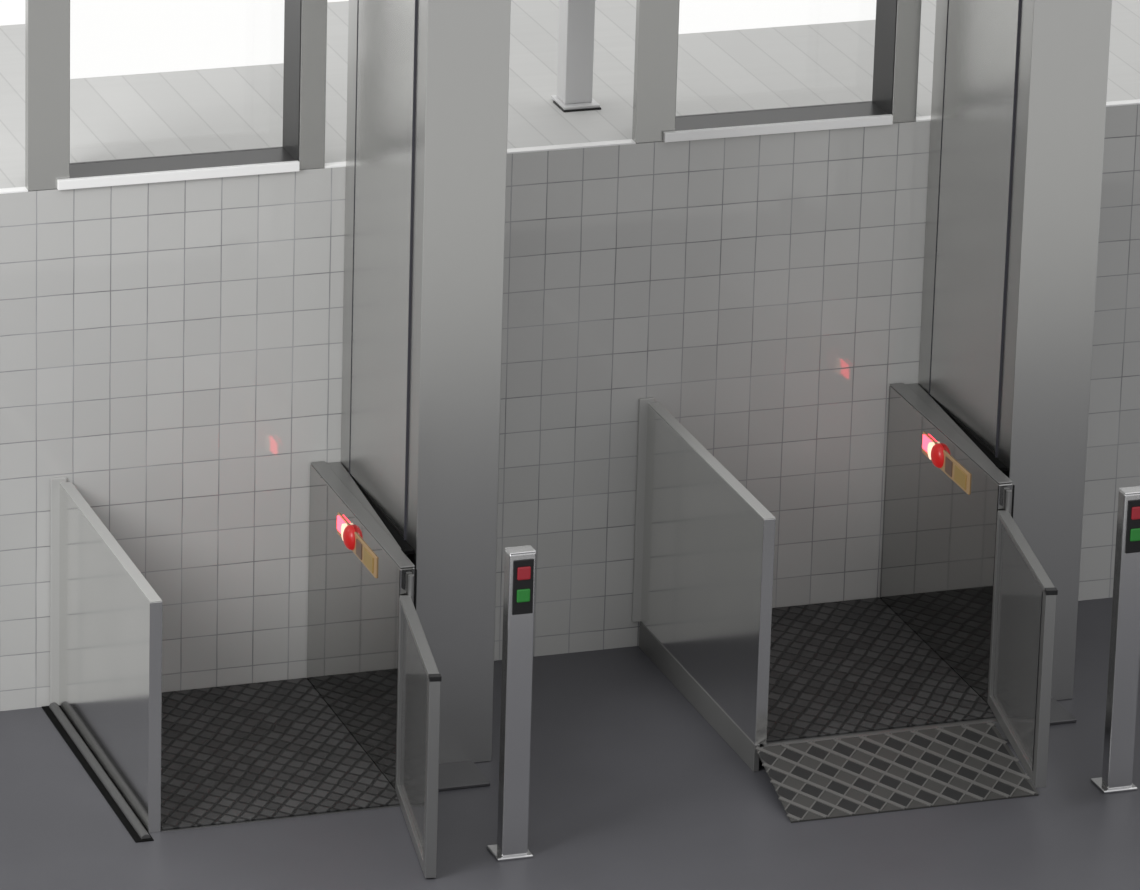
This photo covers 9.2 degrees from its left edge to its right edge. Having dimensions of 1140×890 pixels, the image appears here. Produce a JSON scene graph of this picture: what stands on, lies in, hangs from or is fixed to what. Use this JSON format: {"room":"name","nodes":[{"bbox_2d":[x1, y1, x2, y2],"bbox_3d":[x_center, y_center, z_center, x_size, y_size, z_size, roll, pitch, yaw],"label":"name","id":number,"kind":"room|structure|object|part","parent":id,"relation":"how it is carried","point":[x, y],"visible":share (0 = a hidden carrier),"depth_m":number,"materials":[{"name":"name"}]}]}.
{"room":"wheelchair lift area","nodes":[
{"label":"wheelchair lift area","id":0,"kind":"room"},
{"bbox_2d":[0,104,1139,710],"bbox_3d":[0.112,-0.183,28.539,13.000,2.172,0.045,-5,21,-18],"label":"wall","id":1,"kind":"structure","parent":0,"point":[172,352],"depth_m":28.34,"materials":[{"name":"tile"}]},
{"bbox_2d":[0,187,27,193],"bbox_3d":[-2.728,-0.938,27.213,1.298,0.006,0.046,-5,21,-18],"label":"trim","id":2,"kind":"structure","parent":1,"relation":"on","point":[16,189],"depth_m":27.39,"materials":[{"name":"white paint"}]},
{"bbox_2d":[25,0,69,190],"bbox_3d":[-2.011,-1.810,27.145,0.168,1.728,0.045,-5,21,-18],"label":"trim","id":3,"kind":"structure","parent":1,"relation":"attached to","point":[47,22],"depth_m":27.29,"materials":[{"name":"silver metal"}]},
{"bbox_2d":[57,0,300,189],"bbox_3d":[-1.530,-1.882,27.377,1.004,1.726,0.237,-5,21,-18],"label":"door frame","id":4,"kind":"structure","parent":1,"relation":"in","point":[105,173],"depth_m":27.66,"materials":[{"name":"grey metal"}]},
{"bbox_3d":[-1.547,-1.922,27.471,0.932,1.677,0.008,-5,21,-18],"label":"pane","id":5,"kind":"part","parent":4,"relation":"part of","materials":[{"name":"clear glass"}]},
{"bbox_3d":[-1.529,-1.055,27.570,0.980,0.040,0.022,-5,21,-18],"label":"sill","id":6,"kind":"part","parent":4,"relation":"part of","materials":[{"name":"white paint"}]},
{"bbox_2d":[299,0,326,169],"bbox_3d":[-1.000,-1.903,27.479,0.106,1.728,0.045,-5,21,-18],"label":"trim","id":7,"kind":"structure","parent":1,"relation":"attached to","point":[313,12],"depth_m":27.63,"materials":[{"name":"silver metal"}]},
{"bbox_2d":[325,139,635,167],"bbox_3d":[-0.359,-1.157,27.996,1.298,0.006,0.046,-5,21,-18],"label":"trim","id":8,"kind":"structure","parent":1,"relation":"on","point":[627,141],"depth_m":28.10,"materials":[{"name":"white paint"}]},
{"bbox_2d":[632,0,679,143],"bbox_3d":[0.358,-2.029,27.927,0.168,1.728,0.045,-5,21,-18],"label":"trim","id":9,"kind":"structure","parent":1,"relation":"attached to","point":[657,21],"depth_m":28.10,"materials":[{"name":"silver metal"}]},
{"bbox_2d":[663,0,896,142],"bbox_3d":[0.839,-2.102,28.159,1.004,1.726,0.237,-5,21,-18],"label":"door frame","id":10,"kind":"structure","parent":1,"relation":"in","point":[878,111],"depth_m":28.46,"materials":[{"name":"grey metal"}]},
{"bbox_3d":[0.821,-2.142,28.253,0.932,1.677,0.008,-5,21,-18],"label":"pane","id":11,"kind":"part","parent":10,"relation":"part of","materials":[{"name":"clear glass"}]},
{"bbox_3d":[0.839,-1.274,28.352,0.980,0.040,0.022,-5,21,-18],"label":"sill","id":12,"kind":"part","parent":10,"relation":"part of","materials":[{"name":"white paint"}]},
{"bbox_2d":[892,0,921,122],"bbox_3d":[1.369,-2.123,28.261,0.106,1.728,0.045,-5,21,-18],"label":"trim","id":13,"kind":"structure","parent":1,"relation":"attached to","point":[908,17],"depth_m":28.45,"materials":[{"name":"silver metal"}]},
{"bbox_2d":[916,99,1139,121],"bbox_3d":[2.009,-1.377,28.778,1.298,0.006,0.046,-5,21,-18],"label":"trim","id":14,"kind":"structure","parent":1,"relation":"on","point":[1137,101],"depth_m":28.84,"materials":[{"name":"white paint"}]},
{"bbox_2d":[0,597,1139,889],"bbox_3d":[0.922,1.767,26.634,13.000,0.120,5.240,-5,21,-18],"label":"floor","id":15,"kind":"structure","parent":0,"point":[631,787],"depth_m":27.19,"materials":[{"name":"concrete"}]},
{"bbox_2d":[42,0,510,877],"bbox_3d":[-0.988,-0.522,26.828,1.565,3.967,2.039,-5,21,-18],"label":"lift","id":16,"kind":"object","parent":15,"relation":"on","point":[393,707],"visible":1,"depth_m":27.37,"materials":[{"name":"silver metal"}]},
{"bbox_3d":[-1.843,1.276,27.562,0.038,0.038,1.370,-5,21,-18],"label":"track rail","id":17,"kind":"part","parent":16,"relation":"part of","materials":[{"name":"grey metal"}]},
{"bbox_3d":[-1.793,0.818,27.441,0.050,0.950,1.322,-5,21,-18],"label":"guard panel","id":18,"kind":"part","parent":16,"relation":"part of","materials":[{"name":"clear glass"}]},
{"bbox_2d":[341,523,346,539],"bbox_3d":[-0.886,0.344,27.756,0.014,0.071,0.059,-5,21,-18],"label":"lamp","id":19,"kind":"object","parent":16,"relation":"attached to","point":[343,525],"depth_m":27.74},
{"bbox_3d":[-0.832,0.711,27.828,0.060,0.933,1.197,-5,21,-18],"label":"panel","id":20,"kind":"part","parent":16,"relation":"part of","materials":[{"name":"glass"}]},
{"bbox_3d":[-0.718,-1.177,27.262,0.006,3.005,0.714,-5,21,-18],"label":"sliding panel","id":21,"kind":"part","parent":16,"relation":"part of","materials":[{"name":"silver metal"}]},
{"bbox_3d":[-0.624,0.923,27.294,0.024,0.900,0.024,-5,21,-18],"label":"hinge rod","id":22,"kind":"part","parent":16,"relation":"part of","materials":[{"name":"silver metal"}]},
{"bbox_3d":[-0.587,1.096,26.925,0.008,0.751,0.753,-2,21,-9],"label":"gate pane","id":23,"kind":"part","parent":16,"relation":"part of","materials":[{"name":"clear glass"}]},
{"bbox_3d":[-0.461,1.295,27.608,0.235,0.014,0.245,-5,21,-18],"label":"plate","id":24,"kind":"part","parent":16,"relation":"part of","materials":[{"name":"metal"}]},
{"bbox_2d":[487,545,535,860],"bbox_3d":[-0.213,0.972,26.716,0.144,1.252,0.137,-5,21,-18],"label":"signal post","id":25,"kind":"object","parent":15,"relation":"on","point":[520,561],"visible":1,"depth_m":26.67,"materials":[{"name":"silver metal"}]},
{"bbox_3d":[-0.230,1.553,26.931,0.144,0.012,0.137,-5,21,-18],"label":"plate","id":26,"kind":"part","parent":25,"relation":"part of","materials":[{"name":"silver metal"}]},
{"bbox_2d":[517,589,529,602],"bbox_3d":[-0.175,0.566,26.504,0.052,0.051,0.007,-5,21,-18],"label":"light","id":27,"kind":"object","parent":25,"relation":"attached to","point":[523,595],"depth_m":26.50,"materials":[{"name":"green plastic"}]},
{"bbox_2d":[517,566,530,579],"bbox_3d":[-0.173,0.482,26.473,0.052,0.051,0.007,-5,21,-18],"label":"light","id":28,"kind":"object","parent":25,"relation":"attached to","point":[523,572],"depth_m":26.47,"materials":[{"name":"red plastic"}]},
{"bbox_2d":[632,0,1111,822],"bbox_3d":[1.367,-0.742,27.587,1.557,3.951,2.073,-5,21,-18],"label":"lift","id":29,"kind":"object","parent":15,"relation":"on","point":[909,697],"visible":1,"depth_m":28.07,"materials":[{"name":"silver metal"}]},
{"bbox_3d":[0.544,0.504,28.157,0.050,0.948,1.357,-5,21,-18],"label":"guard panel","id":30,"kind":"part","parent":29,"relation":"part of","materials":[{"name":"clear glass"}]},
{"bbox_2d":[927,442,934,459],"bbox_3d":[1.462,0.023,28.493,0.014,0.071,0.059,-5,21,-18],"label":"lamp","id":31,"kind":"object","parent":29,"relation":"attached to","point":[930,445],"depth_m":28.48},
{"bbox_3d":[1.516,0.413,28.574,0.060,0.982,1.197,-5,21,-18],"label":"panel","id":32,"kind":"part","parent":29,"relation":"part of","materials":[{"name":"metal"}]},
{"bbox_3d":[1.630,-1.446,28.017,0.006,2.895,0.714,-5,21,-18],"label":"sliding panel","id":33,"kind":"part","parent":29,"relation":"part of","materials":[{"name":"silver metal"}]},
{"bbox_3d":[1.725,0.603,28.031,0.024,0.900,0.024,-5,21,-18],"label":"hinge rod","id":34,"kind":"part","parent":29,"relation":"part of","materials":[{"name":"silver metal"}]},
{"bbox_3d":[1.765,0.782,27.647,0.008,0.752,0.788,-2,21,-9],"label":"gate pane","id":35,"kind":"part","parent":29,"relation":"part of","materials":[{"name":"clear glass"}]},
{"bbox_3d":[1.885,1.078,28.383,0.235,0.014,0.245,-5,21,-18],"label":"plate","id":36,"kind":"part","parent":29,"relation":"part of","materials":[{"name":"metal"}]},
{"bbox_2d":[1091,486,1139,793],"bbox_3d":[2.156,0.752,27.498,0.144,1.252,0.137,-5,21,-18],"label":"signal post","id":37,"kind":"object","parent":15,"relation":"on","point":[1124,651],"visible":1,"depth_m":27.47,"materials":[{"name":"silver metal"}]},
{"bbox_3d":[2.139,1.334,27.713,0.144,0.012,0.137,-5,21,-18],"label":"plate","id":38,"kind":"part","parent":37,"relation":"part of","materials":[{"name":"silver metal"}]},
{"bbox_2d":[1130,528,1139,540],"bbox_3d":[2.193,0.347,27.287,0.052,0.051,0.007,-5,21,-18],"label":"light","id":39,"kind":"object","parent":37,"relation":"attached to","point":[1134,532],"depth_m":27.28,"materials":[{"name":"green plastic"}]},
{"bbox_2d":[1131,506,1139,519],"bbox_3d":[2.196,0.263,27.255,0.052,0.051,0.007,-5,21,-18],"label":"light","id":40,"kind":"object","parent":37,"relation":"attached to","point":[1135,510],"depth_m":27.25,"materials":[{"name":"red plastic"}]},
{"label":"outside","id":41,"kind":"structure","parent":0,"visible":0},
{"bbox_2d":[0,0,1139,188],"bbox_3d":[-0.210,-1.490,29.148,13.000,0.160,2.120,-5,21,-18],"label":"floor","id":42,"kind":"structure","parent":41,"point":[229,108],"depth_m":28.84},
{"bbox_2d":[551,0,600,111],"bbox_3d":[0.046,-2.194,28.348,0.160,1.728,0.178,-5,21,-18],"label":"post","id":43,"kind":"object","parent":42,"relation":"on","point":[576,24],"visible":1,"depth_m":28.54,"materials":[{"name":"white metal"}]},
{"bbox_3d":[0.022,-1.396,28.646,0.154,0.011,0.172,-5,21,-18],"label":"plate","id":44,"kind":"part","parent":43,"relation":"part of","materials":[{"name":"white metal"}]}
]}

